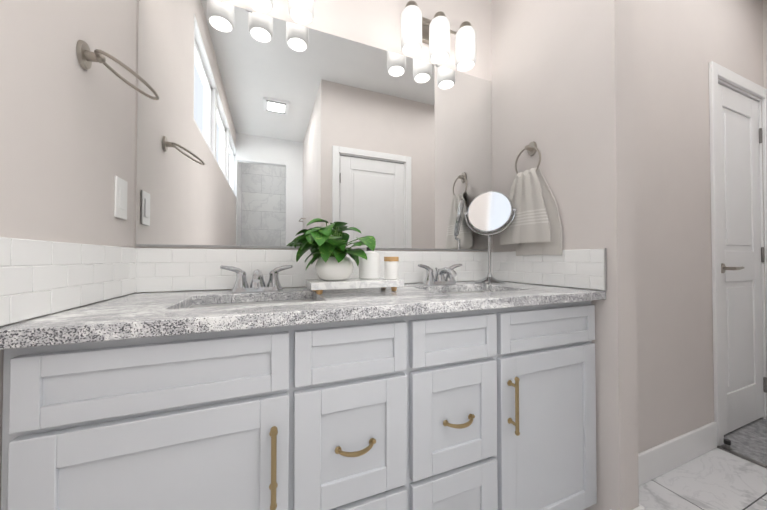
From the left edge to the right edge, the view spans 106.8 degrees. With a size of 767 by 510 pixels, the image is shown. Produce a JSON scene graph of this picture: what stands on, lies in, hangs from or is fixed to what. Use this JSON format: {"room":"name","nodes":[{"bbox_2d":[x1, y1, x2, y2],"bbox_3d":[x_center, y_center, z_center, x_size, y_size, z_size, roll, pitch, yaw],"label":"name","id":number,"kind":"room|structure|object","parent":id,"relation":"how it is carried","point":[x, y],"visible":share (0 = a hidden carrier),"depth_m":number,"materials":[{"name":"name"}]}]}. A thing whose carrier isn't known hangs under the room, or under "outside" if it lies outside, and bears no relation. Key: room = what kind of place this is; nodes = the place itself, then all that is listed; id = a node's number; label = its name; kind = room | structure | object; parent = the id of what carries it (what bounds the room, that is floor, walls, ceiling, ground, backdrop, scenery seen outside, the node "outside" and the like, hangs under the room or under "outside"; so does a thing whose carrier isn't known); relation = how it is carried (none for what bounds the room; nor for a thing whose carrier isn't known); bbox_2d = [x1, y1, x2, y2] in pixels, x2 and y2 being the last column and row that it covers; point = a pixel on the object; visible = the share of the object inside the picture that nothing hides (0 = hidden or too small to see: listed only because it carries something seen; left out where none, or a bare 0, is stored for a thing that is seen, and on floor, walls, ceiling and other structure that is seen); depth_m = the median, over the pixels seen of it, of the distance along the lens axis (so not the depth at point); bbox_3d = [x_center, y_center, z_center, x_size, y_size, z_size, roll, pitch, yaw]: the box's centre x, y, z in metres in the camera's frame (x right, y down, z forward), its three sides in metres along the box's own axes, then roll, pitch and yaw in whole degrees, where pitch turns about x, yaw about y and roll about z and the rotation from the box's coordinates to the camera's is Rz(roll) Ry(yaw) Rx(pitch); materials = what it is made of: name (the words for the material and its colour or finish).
{"room":"bathroom","nodes":[
{"label":"bathroom","id":0,"kind":"room"},
{"bbox_2d":[0,0,136,509],"bbox_3d":[-0.170,-0.357,-0.857,0.100,2.720,4.100,0,-1,-22],"label":"wall","id":1,"kind":"structure","parent":0,"point":[67,137],"depth_m":0.64,"materials":[{"name":"paint"}]},
{"bbox_2d":[76,40,158,99],"bbox_3d":[-0.666,-0.471,0.726,0.152,0.104,0.140,0,-1,-22],"label":"towel ring","id":2,"kind":"object","parent":1,"relation":"attached to","point":[86,57],"visible":1,"depth_m":0.70,"materials":[{"name":"silver metal"}]},
{"bbox_2d":[114,176,127,219],"bbox_3d":[-0.806,-0.174,0.877,0.008,0.122,0.072,0,-1,-22],"label":"switch plate","id":3,"kind":"object","parent":1,"relation":"attached to","point":[120,197],"visible":1,"depth_m":0.86,"materials":[{"name":"white plastic"}]},
{"bbox_2d":[134,0,492,292],"bbox_3d":[-0.144,-0.327,1.308,1.758,2.720,0.100,0,-1,-22],"label":"wall","id":4,"kind":"structure","parent":0,"point":[375,23],"depth_m":1.32,"materials":[{"name":"paint"}]},
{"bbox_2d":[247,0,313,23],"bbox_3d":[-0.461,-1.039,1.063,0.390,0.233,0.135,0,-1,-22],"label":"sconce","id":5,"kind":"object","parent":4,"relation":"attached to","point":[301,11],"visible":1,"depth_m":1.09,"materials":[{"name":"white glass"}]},
{"bbox_2d":[0,237,606,325],"bbox_3d":[-0.024,0.051,0.993,1.549,0.152,0.562,0,-1,-22],"label":"backsplash","id":6,"kind":"structure","parent":4,"relation":"attached to","point":[38,278],"depth_m":1.00,"materials":[{"name":"tile"}]},
{"bbox_2d":[135,0,492,250],"bbox_3d":[-0.127,-0.488,1.257,1.533,0.925,0.008,0,-1,-22],"label":"mirror glass","id":7,"kind":"object","parent":4,"relation":"attached to","point":[256,130],"visible":1,"depth_m":1.16,"materials":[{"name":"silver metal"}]},
{"bbox_2d":[401,1,475,70],"bbox_3d":[0.254,-1.035,1.349,0.390,0.233,0.135,0,-1,-22],"label":"sconce","id":8,"kind":"object","parent":4,"relation":"attached to","point":[417,29],"visible":1,"depth_m":1.31,"materials":[{"name":"white glass"}]},
{"bbox_2d":[491,0,638,509],"bbox_3d":[0.752,-0.327,1.292,0.107,2.720,0.595,0,-1,-22],"label":"wall","id":9,"kind":"structure","parent":0,"point":[562,85],"depth_m":1.07,"materials":[{"name":"paint"}]},
{"bbox_2d":[500,141,561,255],"bbox_3d":[0.659,-0.260,1.296,0.060,0.526,0.294,0,-1,-22],"label":"towel ring","id":10,"kind":"object","parent":9,"relation":"attached to","point":[534,227],"visible":0.96,"depth_m":1.26,"materials":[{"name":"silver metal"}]},
{"bbox_2d":[633,0,766,452],"bbox_3d":[1.681,-0.323,1.574,1.828,2.720,0.100,0,-1,-22],"label":"wall","id":11,"kind":"structure","parent":0,"point":[679,46],"depth_m":1.44,"materials":[{"name":"paint"}]},
{"bbox_2d":[638,421,716,485],"bbox_3d":[1.326,0.967,1.352,1.017,0.135,0.017,0,-1,-22],"label":"baseboard","id":12,"kind":"structure","parent":11,"relation":"attached to","point":[660,459],"depth_m":1.38,"materials":[{"name":"white wood"}]},
{"bbox_2d":[709,61,766,445],"bbox_3d":[2.123,-0.012,1.738,0.734,2.102,0.116,0,-1,-22],"label":"door frame","id":13,"kind":"structure","parent":11,"relation":"attached to","point":[716,71],"depth_m":1.57,"materials":[{"name":"white wood"}]},
{"bbox_2d":[718,84,766,434],"bbox_3d":[2.143,0.017,1.696,0.586,2.000,0.094,0,-1,-22],"label":"door","id":14,"kind":"structure","parent":11,"relation":"in","point":[742,259],"depth_m":1.71,"materials":[{"name":"white wood"}]},
{"bbox_2d":[639,448,766,509],"bbox_3d":[1.074,1.035,-0.379,2.780,0.050,4.100,0,-1,-22],"label":"floor","id":15,"kind":"structure","parent":0,"point":[717,479],"depth_m":1.27,"materials":[{"name":"tile"}]},
{"bbox_2d":[0,297,605,509],"bbox_3d":[-0.023,0.594,0.984,1.548,0.870,0.564,0,-1,-22],"label":"bathroom vanity","id":16,"kind":"object","parent":15,"relation":"on","point":[466,395],"depth_m":0.67,"materials":[{"name":"white wood"}]},
{"bbox_2d":[0,281,605,340],"bbox_3d":[-0.024,0.144,0.993,1.548,0.030,0.558,0,-1,-22],"label":"countertop","id":17,"kind":"structure","parent":16,"relation":"on","point":[166,310],"depth_m":0.72,"materials":[{"name":"grey stone"}]},
{"bbox_2d":[192,297,311,304],"bbox_3d":[-0.378,0.221,0.840,0.394,0.152,0.284,0,-1,-22],"label":"sink","id":18,"kind":"object","parent":17,"relation":"in","point":[223,300],"depth_m":0.95,"materials":[{"name":"white ceramic"}]},
{"bbox_2d":[220,265,292,291],"bbox_3d":[-0.439,0.083,0.992,0.238,0.091,0.157,0,-1,-22],"label":"faucet","id":19,"kind":"object","parent":17,"relation":"on","point":[257,283],"visible":1,"depth_m":1.01,"materials":[{"name":"silver metal"}]},
{"bbox_2d":[305,277,403,293],"bbox_3d":[-0.104,0.109,1.025,0.325,0.040,0.153,0,-1,-22],"label":"tray","id":20,"kind":"object","parent":17,"relation":"on","point":[318,286],"visible":0.98,"depth_m":0.96,"materials":[{"name":"stone"}]},
{"bbox_2d":[291,218,375,280],"bbox_3d":[-0.183,-0.021,0.983,0.272,0.217,0.318,0,-1,-22],"label":"pothos plant","id":21,"kind":"object","parent":20,"relation":"on","point":[333,263],"visible":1,"depth_m":0.94,"materials":[{"name":"green plant"}]},
{"bbox_2d":[359,247,379,278],"bbox_3d":[-0.053,0.017,1.065,0.078,0.144,0.078,0,-1,-22],"label":"soap bottle","id":22,"kind":"object","parent":20,"relation":"on","point":[369,267],"visible":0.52,"depth_m":1.03,"materials":[{"name":"white ceramic"}]},
{"bbox_2d":[384,257,398,279],"bbox_3d":[0.029,0.048,1.042,0.054,0.082,0.054,0,-1,-22],"label":"jar","id":23,"kind":"object","parent":20,"relation":"on","point":[390,268],"visible":1,"depth_m":1.02,"materials":[{"name":"white ceramic"}]},
{"bbox_2d":[418,264,461,284],"bbox_3d":[0.276,0.087,1.278,0.238,0.091,0.157,0,-1,-22],"label":"faucet","id":24,"kind":"object","parent":17,"relation":"on","point":[441,278],"visible":1,"depth_m":1.29,"materials":[{"name":"silver metal"}]},
{"bbox_2d":[444,285,483,292],"bbox_3d":[0.337,0.225,1.126,0.394,0.152,0.284,0,-1,-22],"label":"sink","id":25,"kind":"object","parent":17,"relation":"in","point":[481,286],"depth_m":1.28,"materials":[{"name":"white ceramic"}]},
{"bbox_2d":[464,191,515,283],"bbox_3d":[0.512,-0.089,1.378,0.154,0.446,0.196,0,-1,-22],"label":"makeup mirror","id":26,"kind":"object","parent":17,"relation":"on","point":[488,212],"visible":0.98,"depth_m":1.37,"materials":[{"name":"silver metal"}]},
{"bbox_2d":[717,445,766,467],"bbox_3d":[2.000,1.025,1.048,0.024,0.009,1.080,0,-1,-22],"label":"threshold","id":27,"kind":"object","parent":15,"relation":"on","point":[744,457],"depth_m":1.45,"materials":[{"name":"metal"}]},
{"bbox_2d":[721,418,766,464],"bbox_3d":[2.374,1.054,1.197,0.806,0.056,1.280,0,-1,-22],"label":"floor carpet","id":28,"kind":"object","parent":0,"point":[749,440],"depth_m":1.58,"materials":[{"name":"grey carpet"}]},
{"bbox_2d":[722,438,731,449],"bbox_3d":[1.833,1.011,1.520,0.034,0.050,0.034,0,-1,-22],"label":"doorstop","id":29,"kind":"object","parent":28,"relation":"on","point":[727,442],"visible":0.96,"depth_m":1.52,"materials":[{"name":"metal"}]},
{"bbox_2d":[762,0,766,88],"bbox_3d":[2.702,-0.326,1.348,0.100,2.720,1.280,0,-1,-22],"label":"wall","id":30,"kind":"structure","parent":0,"point":[764,13],"depth_m":1.84,"materials":[{"name":"paint"}]}
]}

